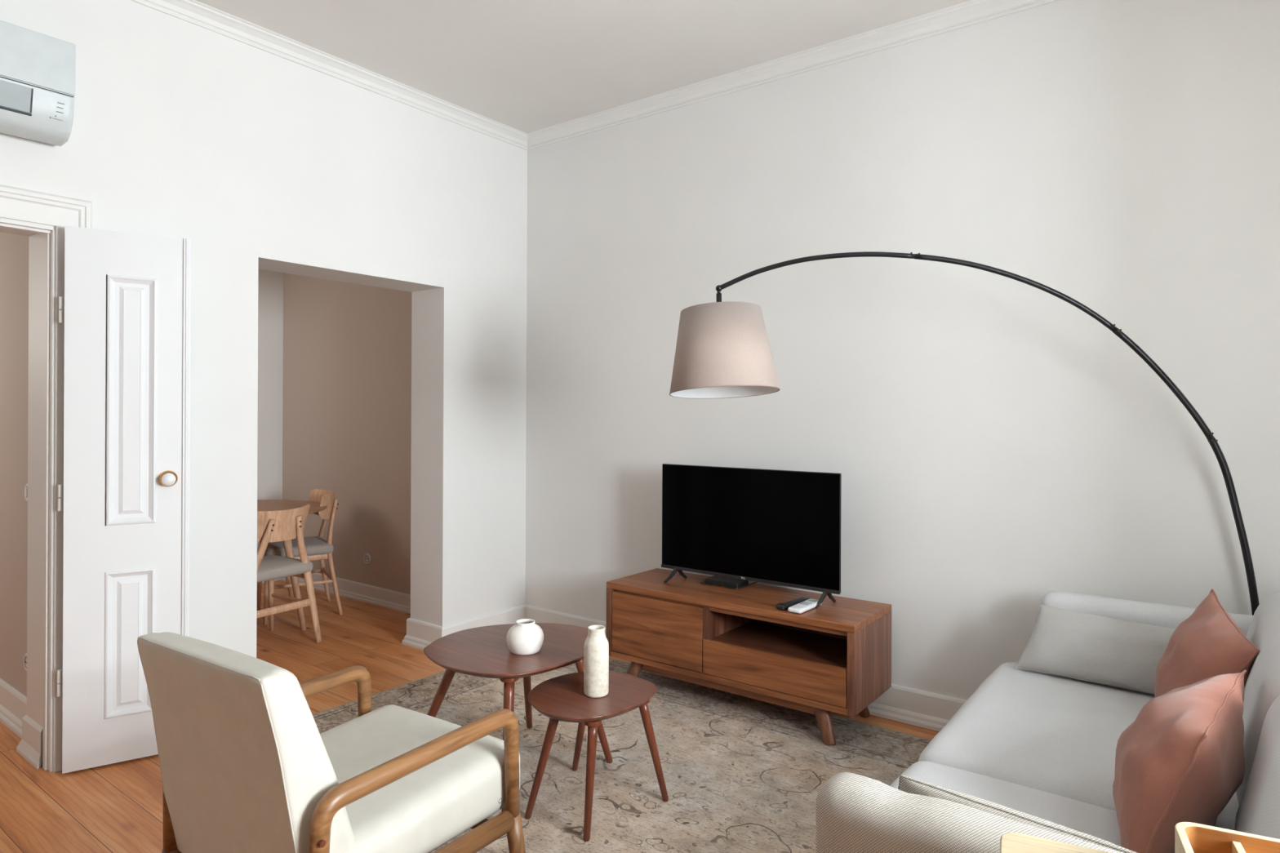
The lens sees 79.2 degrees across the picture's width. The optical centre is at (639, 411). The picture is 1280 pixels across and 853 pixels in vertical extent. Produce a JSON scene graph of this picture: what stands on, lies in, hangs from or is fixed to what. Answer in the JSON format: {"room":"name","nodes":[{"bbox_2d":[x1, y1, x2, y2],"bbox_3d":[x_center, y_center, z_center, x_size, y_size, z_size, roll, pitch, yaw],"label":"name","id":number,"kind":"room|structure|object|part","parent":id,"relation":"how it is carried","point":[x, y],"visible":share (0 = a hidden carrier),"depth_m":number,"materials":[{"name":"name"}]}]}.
{"room":"living room","nodes":[
{"label":"living room","id":0,"kind":"room"},
{"bbox_2d":[0,231,28,697],"bbox_3d":[-3.353,-0.193,3.954,2.320,3.155,0.120,0,0,37],"label":"wall partition","id":1,"kind":"structure","parent":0,"point":[14,248],"depth_m":3.47,"materials":[{"name":"paint"}]},
{"bbox_2d":[0,678,43,769],"bbox_3d":[-3.330,1.308,3.803,2.550,0.153,0.085,0,0,37],"label":"baseboard","id":2,"kind":"structure","parent":1,"relation":"attached to","point":[13,704],"depth_m":3.31,"materials":[{"name":"paint"}]},
{"bbox_2d":[23,653,26,671],"bbox_3d":[-2.633,1.078,3.322,0.080,0.080,0.010,0,0,37],"label":"wall socket","id":3,"kind":"object","parent":1,"relation":"attached to","point":[25,655],"visible":0.51,"depth_m":3.33,"materials":[{"name":"white plastic"}]},
{"bbox_2d":[24,484,27,501],"bbox_3d":[-2.631,0.348,3.321,0.080,0.080,0.015,0,0,37],"label":"light switch","id":4,"kind":"object","parent":1,"relation":"attached to","point":[26,485],"visible":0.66,"depth_m":3.31,"materials":[{"name":"white plastic"}]},
{"bbox_2d":[0,0,527,772],"bbox_3d":[-2.453,-0.189,2.972,0.300,3.155,5.300,0,0,37],"label":"wall","id":5,"kind":"structure","parent":0,"point":[260,159],"depth_m":3.74,"materials":[{"name":"paint"}]},
{"bbox_2d":[0,217,55,772],"bbox_3d":[-2.644,0.334,2.723,0.300,2.107,0.879,0,0,37],"label":"trim","id":6,"kind":"structure","parent":5,"relation":"attached to","point":[42,245],"depth_m":3.05,"materials":[{"name":"paint"}]},
{"bbox_2d":[0,20,75,146],"bbox_3d":[-2.407,-1.187,2.603,0.212,0.352,0.800,0,0,37],"label":"air conditioner","id":7,"kind":"object","parent":5,"relation":"attached to","point":[37,69],"visible":1,"depth_m":2.78,"materials":[{"name":"white plastic"}]},
{"bbox_3d":[-2.325,-1.264,2.545,0.012,0.190,0.786,0,0,37],"label":"panel","id":8,"kind":"part","parent":7,"relation":"part of","materials":[{"name":"white plastic"}]},
{"bbox_2d":[0,184,92,772],"bbox_3d":[-2.514,0.276,2.625,0.026,2.225,1.115,0,0,37],"label":"trim","id":9,"kind":"structure","parent":5,"relation":"attached to","point":[59,211],"depth_m":2.98,"materials":[{"name":"paint"}]},
{"bbox_2d":[57,225,191,773],"bbox_3d":[-2.021,0.336,3.039,0.436,2.086,0.102,0,0,-33],"label":"door","id":10,"kind":"structure","parent":5,"relation":"in","point":[127,295],"depth_m":3.04,"materials":[{"name":"paint"}]},
{"bbox_3d":[-1.901,0.271,3.116,0.066,0.066,0.026,0,0,-33],"label":"knob","id":11,"kind":"part","parent":10,"relation":"part of","materials":[{"name":"white ceramic"}]},
{"bbox_3d":[-1.885,0.271,3.091,0.051,0.051,0.041,0,0,-33],"label":"knob","id":12,"kind":"part","parent":10,"relation":"part of","materials":[{"name":"white ceramic"}]},
{"bbox_2d":[131,0,527,150],"bbox_3d":[-2.295,-1.741,2.858,0.078,0.090,5.300,0,0,37],"label":"trim","id":13,"kind":"structure","parent":5,"relation":"attached to","point":[196,12],"depth_m":3.84,"materials":[{"name":"paint"}]},
{"bbox_2d":[401,617,442,650],"bbox_3d":[-1.586,1.316,4.128,0.368,0.153,1.076,0,0,37],"label":"baseboard","id":14,"kind":"object","parent":5,"relation":"attached to","point":[420,634],"visible":0.38,"depth_m":4.56,"materials":[{"name":"paint"}]},
{"bbox_2d":[441,604,524,637],"bbox_3d":[-1.452,1.317,4.028,0.034,0.153,2.400,0,0,37],"label":"baseboard","id":15,"kind":"structure","parent":5,"relation":"attached to","point":[510,615],"depth_m":4.74,"materials":[{"name":"paint"}]},
{"bbox_2d":[257,268,283,551],"bbox_3d":[-4.550,-0.199,4.609,0.380,3.155,4.780,0,0,37],"label":"wall","id":16,"kind":"structure","parent":0,"point":[270,283],"depth_m":6.32,"materials":[{"name":"paint"}]},
{"bbox_2d":[282,272,412,595],"bbox_3d":[-2.081,-0.187,5.951,2.700,3.155,0.340,0,0,37],"label":"wall","id":17,"kind":"structure","parent":0,"point":[347,395],"depth_m":5.78,"materials":[{"name":"paint"}]},
{"bbox_2d":[262,573,410,613],"bbox_3d":[-2.682,1.326,4.851,2.320,0.122,2.130,0,0,37],"label":"baseboard","id":18,"kind":"structure","parent":17,"relation":"attached to","point":[397,601],"depth_m":5.64,"materials":[{"name":"paint"}]},
{"bbox_2d":[364,553,371,564],"bbox_3d":[-1.999,1.079,5.664,0.080,0.080,0.010,0,0,37],"label":"wall socket","id":19,"kind":"object","parent":17,"relation":"attached to","point":[367,559],"visible":1,"depth_m":5.66,"materials":[{"name":"white plastic"}]},
{"bbox_2d":[0,580,939,852],"bbox_3d":[-1.348,1.454,2.206,8.400,0.120,5.420,0,0,37],"label":"floor","id":20,"kind":"structure","parent":0,"point":[117,807],"depth_m":3.03,"materials":[{"name":"brown wood"}]},
{"bbox_2d":[256,503,321,643],"bbox_3d":[-2.240,0.975,4.589,0.491,0.832,0.469,0,0,31],"label":"dining chair","id":21,"kind":"object","parent":20,"relation":"on","point":[277,526],"visible":0.64,"depth_m":4.53,"materials":[{"name":"brown wood"}]},
{"bbox_3d":[-2.149,1.001,4.359,0.097,0.781,0.166,0,0,31],"label":"leg","id":22,"kind":"part","parent":21,"relation":"part of","materials":[{"name":"brown wood"}]},
{"bbox_3d":[-2.326,1.168,4.874,0.040,0.441,0.063,0,0,-5],"label":"leg","id":23,"kind":"part","parent":21,"relation":"part of","materials":[{"name":"brown wood"}]},
{"bbox_3d":[-2.079,1.145,4.490,0.022,0.044,0.396,0,0,31],"label":"cross rail","id":24,"kind":"part","parent":21,"relation":"part of","materials":[{"name":"brown wood"}]},
{"bbox_3d":[-2.101,0.655,4.505,0.146,0.191,0.469,0,0,31],"label":"backrest","id":25,"kind":"part","parent":21,"relation":"part of","materials":[{"name":"brown wood"}]},
{"bbox_3d":[-2.257,0.934,4.599,0.428,0.089,0.438,0,0,31],"label":"seat","id":26,"kind":"part","parent":21,"relation":"part of","materials":[{"name":"grey fabric"}]},
{"bbox_3d":[-2.161,0.985,4.757,0.380,0.044,0.020,0,0,33],"label":"rail","id":27,"kind":"part","parent":21,"relation":"part of","materials":[{"name":"brown wood"}]},
{"bbox_3d":[-1.994,1.002,4.613,0.097,0.781,0.166,0,0,31],"label":"leg","id":28,"kind":"part","parent":21,"relation":"part of","materials":[{"name":"brown wood"}]},
{"bbox_2d":[257,499,327,631],"bbox_3d":[-2.640,1.014,5.053,1.100,0.753,1.100,0,0,37],"label":"dining table","id":29,"kind":"object","parent":20,"relation":"on","point":[294,591],"visible":0.23,"depth_m":5.12,"materials":[{"name":"brown wood"}]},
{"bbox_3d":[-2.513,1.022,5.473,0.054,0.737,0.211,0,0,20],"label":"leg","id":30,"kind":"part","parent":29,"relation":"part of","materials":[{"name":"brown wood"}]},
{"bbox_3d":[-2.221,1.024,4.928,0.202,0.737,0.105,0,0,37],"label":"leg","id":31,"kind":"part","parent":29,"relation":"part of","materials":[{"name":"brown wood"}]},
{"bbox_2d":[257,488,342,625],"bbox_3d":[-2.355,0.974,5.344,0.491,0.832,0.469,0,0,-32],"label":"dining chair","id":32,"kind":"object","parent":20,"relation":"on","point":[317,548],"visible":0.78,"depth_m":5.26,"materials":[{"name":"brown wood"}]},
{"bbox_3d":[-2.649,1.167,5.395,0.063,0.441,0.040,0,0,22],"label":"leg","id":33,"kind":"part","parent":32,"relation":"part of","materials":[{"name":"brown wood"}]},
{"bbox_3d":[-2.439,1.168,5.058,0.040,0.441,0.063,0,0,4],"label":"leg","id":34,"kind":"part","parent":32,"relation":"part of","materials":[{"name":"brown wood"}]},
{"bbox_3d":[-2.372,0.934,5.333,0.428,0.089,0.438,0,0,-32],"label":"seat","id":35,"kind":"part","parent":32,"relation":"part of","materials":[{"name":"grey fabric"}]},
{"bbox_3d":[-2.275,0.984,5.176,0.380,0.044,0.020,0,0,-33],"label":"rail","id":36,"kind":"part","parent":32,"relation":"part of","materials":[{"name":"brown wood"}]},
{"bbox_3d":[-2.217,0.654,5.429,0.146,0.191,0.469,0,0,-32],"label":"backrest","id":37,"kind":"part","parent":32,"relation":"part of","materials":[{"name":"brown wood"}]},
{"bbox_3d":[-2.267,1.000,5.574,0.097,0.781,0.166,0,0,-32],"label":"leg","id":38,"kind":"part","parent":32,"relation":"part of","materials":[{"name":"brown wood"}]},
{"bbox_3d":[-2.195,1.145,5.444,0.022,0.044,0.396,0,0,-32],"label":"cross rail","id":39,"kind":"part","parent":32,"relation":"part of","materials":[{"name":"brown wood"}]},
{"bbox_3d":[-2.110,1.001,5.322,0.097,0.781,0.166,0,0,-32],"label":"leg","id":40,"kind":"part","parent":32,"relation":"part of","materials":[{"name":"brown wood"}]},
{"bbox_2d":[311,657,932,852],"bbox_3d":[-0.048,1.396,2.994,2.978,0.006,2.045,0,0,37],"label":"area rug","id":41,"kind":"object","parent":20,"relation":"on","point":[742,774],"visible":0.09,"depth_m":3.06,"materials":[{"name":"beige carpet"}]},
{"bbox_2d":[137,631,525,852],"bbox_3d":[-0.770,0.963,2.013,0.672,0.857,0.767,0,0,34],"label":"armchair","id":42,"kind":"object","parent":41,"relation":"on","point":[246,766],"visible":1,"depth_m":1.79,"materials":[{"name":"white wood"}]},
{"bbox_3d":[-1.163,1.236,1.921,0.041,0.304,0.048,0,0,34],"label":"leg","id":43,"kind":"part","parent":42,"relation":"part of","materials":[{"name":"brown wood"}]},
{"bbox_3d":[-0.919,0.816,1.814,0.590,0.564,0.270,0,0,34],"label":"backrest","id":44,"kind":"part","parent":42,"relation":"part of","materials":[{"name":"white fabric"}]},
{"bbox_3d":[-1.014,0.943,2.179,0.076,0.311,0.633,0,0,34],"label":"armrest","id":45,"kind":"part","parent":42,"relation":"part of","materials":[{"name":"brown wood"}]},
{"bbox_3d":[-0.508,0.944,1.843,0.043,0.309,0.633,0,0,34],"label":"armrest","id":46,"kind":"part","parent":42,"relation":"part of","materials":[{"name":"brown wood"}]},
{"bbox_2d":[320,704,519,852],"bbox_3d":[-0.726,1.011,2.079,0.588,0.182,0.608,0,0,34],"label":"seat cushion","id":47,"kind":"object","parent":42,"relation":"on","point":[425,809],"depth_m":2.00,"materials":[{"name":"white fabric"}]},
{"bbox_3d":[-0.512,1.095,1.838,0.035,0.064,0.591,0,0,34],"label":"rail","id":48,"kind":"part","parent":42,"relation":"part of","materials":[{"name":"brown wood"}]},
{"bbox_3d":[-0.634,1.112,2.219,0.624,0.036,0.035,0,0,34],"label":"cross rail","id":49,"kind":"part","parent":42,"relation":"part of","materials":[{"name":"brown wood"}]},
{"bbox_3d":[-0.337,1.239,2.103,0.041,0.309,0.078,0,0,34],"label":"leg","id":50,"kind":"part","parent":42,"relation":"part of","materials":[{"name":"brown wood"}]},
{"bbox_2d":[423,622,613,812],"bbox_3d":[-0.481,1.147,2.991,0.620,0.498,0.675,0,0,37],"label":"coffee table","id":51,"kind":"object","parent":41,"relation":"on","point":[484,651],"visible":0.74,"depth_m":2.90,"materials":[{"name":"brown wood"}]},
{"bbox_3d":[-0.790,1.159,2.911,0.227,0.469,0.038,0,0,5],"label":"leg","id":52,"kind":"part","parent":51,"relation":"part of","materials":[{"name":"brown wood"}]},
{"bbox_3d":[-0.453,1.162,2.636,0.038,0.466,0.162,0,0,-4],"label":"leg","id":53,"kind":"part","parent":51,"relation":"part of","materials":[{"name":"brown wood"}]},
{"bbox_3d":[-0.456,0.929,2.699,0.066,0.014,0.066,0,0,37],"label":"mounting plate","id":54,"kind":"part","parent":51,"relation":"part of","materials":[{"name":"brown wood"}]},
{"bbox_2d":[506,618,543,655],"bbox_3d":[-0.430,0.842,2.898,0.139,0.112,0.139,0,0,37],"label":"round vase","id":55,"kind":"object","parent":51,"relation":"on","point":[525,637],"visible":1,"depth_m":2.85,"materials":[{"name":"white ceramic"}]},
{"bbox_3d":[-0.480,1.161,3.300,0.038,0.469,0.227,0,0,-1],"label":"leg","id":56,"kind":"part","parent":51,"relation":"part of","materials":[{"name":"brown wood"}]},
{"bbox_3d":[-0.189,1.163,3.052,0.167,0.466,0.038,0,0,-17],"label":"leg","id":57,"kind":"part","parent":51,"relation":"part of","materials":[{"name":"brown wood"}]},
{"bbox_2d":[524,671,668,841],"bbox_3d":[-0.192,1.192,2.738,0.438,0.407,0.465,0,0,37],"label":"coffee table","id":58,"kind":"object","parent":41,"relation":"on","point":[562,698],"visible":0.87,"depth_m":2.64,"materials":[{"name":"brown wood"}]},
{"bbox_3d":[-0.333,1.207,2.628,0.129,0.375,0.033,0,0,18],"label":"leg","id":59,"kind":"part","parent":58,"relation":"part of","materials":[{"name":"brown wood"}]},
{"bbox_3d":[-0.222,1.208,2.938,0.033,0.377,0.166,0,0,-25],"label":"leg","id":60,"kind":"part","parent":58,"relation":"part of","materials":[{"name":"brown wood"}]},
{"bbox_3d":[-0.165,1.209,2.533,0.034,0.370,0.064,0,0,37],"label":"leg","id":61,"kind":"part","parent":58,"relation":"part of","materials":[{"name":"brown wood"}]},
{"bbox_3d":[-0.154,1.020,2.546,0.058,0.014,0.058,0,0,37],"label":"mounting plate","id":62,"kind":"part","parent":58,"relation":"part of","materials":[{"name":"brown wood"}]},
{"bbox_2d":[583,624,608,697],"bbox_3d":[-0.153,0.872,2.708,0.087,0.234,0.087,0,0,37],"label":"bottle vase","id":63,"kind":"object","parent":58,"relation":"on","point":[596,648],"visible":1,"depth_m":2.67,"materials":[{"name":"beige ceramic"}]},
{"bbox_3d":[0.047,1.209,2.757,0.117,0.374,0.033,0,0,-18],"label":"leg","id":64,"kind":"part","parent":58,"relation":"part of","materials":[{"name":"brown wood"}]},
{"bbox_2d":[605,568,891,745],"bbox_3d":[0.484,1.141,3.730,1.315,0.538,0.444,0,0,37],"label":"tv cabinet","id":65,"kind":"object","parent":20,"relation":"on","point":[835,657],"visible":0.96,"depth_m":3.55,"materials":[{"name":"brown wood"}]},
{"bbox_3d":[-0.027,1.073,4.117,0.032,0.343,0.444,0,0,37],"label":"panel","id":66,"kind":"part","parent":65,"relation":"part of","materials":[{"name":"brown wood"}]},
{"bbox_3d":[-0.032,1.317,3.899,0.123,0.173,0.055,0,0,15],"label":"leg","id":67,"kind":"part","parent":65,"relation":"part of","materials":[{"name":"brown wood"}]},
{"bbox_3d":[0.080,1.066,3.775,0.543,0.300,0.020,0,0,37],"label":"door","id":68,"kind":"part","parent":65,"relation":"part of","materials":[{"name":"brown wood"}]},
{"bbox_3d":[0.484,1.234,3.730,1.251,0.026,0.444,0,0,37],"label":"panel","id":69,"kind":"part","parent":65,"relation":"part of","materials":[{"name":"brown wood"}]},
{"bbox_2d":[700,575,757,588],"bbox_3d":[0.454,0.859,3.901,0.259,0.025,0.170,0,0,37],"label":"box","id":70,"kind":"object","parent":65,"relation":"on","point":[726,582],"visible":0.91,"depth_m":3.87,"materials":[{"name":"black plastic"}]},
{"bbox_3d":[0.370,0.916,3.578,1.251,0.024,0.018,0,0,37],"label":"rail","id":71,"kind":"part","parent":65,"relation":"part of","materials":[{"name":"brown wood"}]},
{"bbox_3d":[0.485,0.888,3.730,1.315,0.032,0.444,0,0,37],"label":"panel","id":72,"kind":"part","parent":65,"relation":"part of","materials":[{"name":"brown wood"}]},
{"bbox_2d":[661,463,841,608],"bbox_3d":[0.502,0.575,3.747,0.979,0.601,0.167,0,0,37],"label":"television","id":73,"kind":"object","parent":65,"relation":"on","point":[772,526],"visible":1,"depth_m":3.71,"materials":[{"name":"black plastic"}]},
{"bbox_3d":[0.182,0.835,3.988,0.169,0.078,0.019,0,0,-45],"label":"stand leg","id":74,"kind":"part","parent":73,"relation":"part of","materials":[{"name":"black plastic"}]},
{"bbox_3d":[0.836,0.838,3.494,0.169,0.078,0.019,0,0,-45],"label":"stand leg","id":75,"kind":"part","parent":73,"relation":"part of","materials":[{"name":"black plastic"}]},
{"bbox_3d":[0.575,1.140,3.396,0.695,0.158,0.020,0,0,37],"label":"drawer","id":76,"kind":"part","parent":65,"relation":"part of","materials":[{"name":"brown wood"}]},
{"bbox_2d":[711,621,847,668],"bbox_3d":[0.715,1.073,3.562,0.680,0.016,0.394,0,0,37],"label":"shelf","id":77,"kind":"object","parent":65,"relation":"attached to","point":[804,644],"depth_m":3.59,"materials":[{"name":"brown wood"}]},
{"bbox_2d":[776,596,810,610],"bbox_3d":[0.694,0.859,3.479,0.042,0.024,0.235,0,0,43],"label":"remote control","id":78,"kind":"object","parent":65,"relation":"on","point":[785,606],"visible":0.81,"depth_m":3.44,"materials":[{"name":"black plastic"}]},
{"bbox_3d":[0.609,1.063,3.894,1.251,0.317,0.008,0,0,37],"label":"panel","id":79,"kind":"part","parent":65,"relation":"part of","materials":[{"name":"brown wood"}]},
{"bbox_2d":[787,599,822,613],"bbox_3d":[0.733,0.860,3.424,0.064,0.021,0.215,0,0,39],"label":"remote control","id":80,"kind":"object","parent":65,"relation":"on","point":[799,608],"visible":0.97,"depth_m":3.38,"materials":[{"name":"white plastic"}]},
{"bbox_3d":[0.786,1.321,3.280,0.055,0.173,0.123,0,0,-31],"label":"leg","id":81,"kind":"part","parent":65,"relation":"part of","materials":[{"name":"brown wood"}]},
{"bbox_3d":[0.999,1.324,3.561,0.124,0.177,0.055,0,0,15],"label":"leg","id":82,"kind":"part","parent":65,"relation":"part of","materials":[{"name":"brown wood"}]},
{"bbox_3d":[0.996,1.078,3.343,0.032,0.343,0.444,0,0,37],"label":"panel","id":83,"kind":"part","parent":65,"relation":"part of","materials":[{"name":"brown wood"}]},
{"bbox_2d":[669,251,1258,613],"bbox_3d":[1.139,0.399,2.792,2.112,2.012,0.428,0,0,15],"label":"arc floor lamp","id":84,"kind":"object","parent":20,"relation":"on","point":[722,350],"visible":0.87,"depth_m":2.86,"materials":[{"name":"beige fabric"}]},
{"bbox_3d":[0.322,-0.236,3.022,0.425,0.323,0.425,-6,-6,37],"label":"lamp shade","id":85,"kind":"part","parent":84,"relation":"part of","materials":[{"name":"beige fabric"}]},
{"bbox_2d":[815,587,1279,852],"bbox_3d":[1.329,0.967,1.988,1.151,0.876,2.070,0,0,37],"label":"sofa","id":86,"kind":"object","parent":20,"relation":"on","point":[1042,745],"visible":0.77,"depth_m":2.00,"materials":[{"name":"grey fabric"}]},
{"bbox_3d":[0.770,0.993,1.195,1.045,0.582,0.130,0,0,37],"label":"armrest","id":87,"kind":"part","parent":86,"relation":"part of","materials":[{"name":"beige fabric"}]},
{"bbox_2d":[890,760,1120,846],"bbox_3d":[0.914,1.051,1.634,0.915,0.216,0.735,0,0,37],"label":"seat cushion","id":88,"kind":"object","parent":86,"relation":"on","point":[1095,819],"depth_m":1.92,"materials":[{"name":"grey fabric"}]},
{"bbox_2d":[897,774,1137,852],"bbox_3d":[0.701,0.837,1.437,0.534,0.218,0.137,0,0,37],"label":"pillow","id":89,"kind":"object","parent":86,"relation":"on","point":[907,784],"visible":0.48,"depth_m":1.43,"materials":[{"name":"beige fabric"}]},
{"bbox_2d":[918,662,1238,830],"bbox_3d":[1.456,1.054,2.350,0.918,0.211,1.074,0,0,37],"label":"seat cushion","id":90,"kind":"object","parent":86,"relation":"on","point":[1055,734],"depth_m":2.28,"materials":[{"name":"grey fabric"}]},
{"bbox_2d":[1014,604,1175,694],"bbox_3d":[1.683,0.839,2.691,0.679,0.220,0.182,0,0,37],"label":"pillow","id":91,"kind":"object","parent":86,"relation":"on","point":[1076,645],"visible":0.53,"depth_m":2.71,"materials":[{"name":"fabric"}]},
{"bbox_3d":[1.962,0.982,2.725,0.990,0.574,0.130,0,0,37],"label":"armrest","id":92,"kind":"part","parent":86,"relation":"part of","materials":[{"name":"grey fabric"}]},
{"bbox_2d":[1112,670,1246,852],"bbox_3d":[1.195,0.788,1.715,0.248,0.311,0.644,0,0,37],"label":"cushion","id":93,"kind":"object","parent":86,"relation":"on","point":[1182,758],"visible":0.98,"depth_m":1.60,"materials":[{"name":"fabric"}]},
{"bbox_2d":[1154,588,1259,697],"bbox_3d":[1.661,0.753,2.294,0.224,0.395,0.441,0,0,30],"label":"cushion","id":94,"kind":"object","parent":86,"relation":"on","point":[1209,643],"visible":0.57,"depth_m":2.22,"materials":[{"name":"fabric"}]},
{"bbox_2d":[1233,693,1279,839],"bbox_3d":[1.246,0.768,1.396,0.275,0.479,0.769,0,0,37],"label":"cushion","id":95,"kind":"object","parent":86,"relation":"on","point":[1258,810],"depth_m":1.48,"materials":[{"name":"grey fabric"}]},
{"bbox_2d":[1235,587,1279,803],"bbox_3d":[1.790,0.772,2.115,0.277,0.479,1.065,0,0,37],"label":"cushion","id":96,"kind":"object","parent":86,"relation":"on","point":[1263,630],"depth_m":1.93,"materials":[{"name":"grey fabric"}]},
{"bbox_2d":[1000,832,1110,852],"bbox_3d":[0.755,1.028,0.897,0.618,0.749,0.400,0,0,26],"label":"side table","id":97,"kind":"object","parent":20,"relation":"on","point":[1010,842],"visible":1,"depth_m":1.16,"materials":[{"name":"beige wood"}]},
{"bbox_2d":[1174,822,1279,852],"bbox_3d":[0.865,0.620,0.922,0.345,0.068,0.258,0,0,26],"label":"wooden tray","id":98,"kind":"object","parent":97,"relation":"on","point":[1189,837],"visible":1,"depth_m":1.08,"materials":[{"name":"brown wood"}]},
{"bbox_2d":[196,0,969,133],"bbox_3d":[-1.333,-1.821,2.206,8.400,0.120,5.420,0,0,37],"label":"ceiling","id":99,"kind":"structure","parent":0,"point":[526,66],"depth_m":3.63,"materials":[{"name":"paint"}]},
{"bbox_2d":[524,0,1279,700],"bbox_3d":[1.295,-0.171,3.535,5.600,3.155,0.120,0,0,37],"label":"wall","id":100,"kind":"structure","parent":0,"point":[996,447],"depth_m":3.38,"materials":[{"name":"paint"}]},
{"bbox_2d":[524,604,966,731],"bbox_3d":[1.042,1.328,3.624,4.500,0.153,0.034,0,0,37],"label":"baseboard","id":101,"kind":"structure","parent":100,"relation":"attached to","point":[908,705],"depth_m":3.50,"materials":[{"name":"paint"}]},
{"bbox_2d":[527,0,1059,150],"bbox_3d":[1.043,-1.725,3.607,4.500,0.090,0.078,0,0,37],"label":"trim","id":102,"kind":"structure","parent":100,"relation":"attached to","point":[971,12],"depth_m":3.81,"materials":[{"name":"paint"}]}
]}

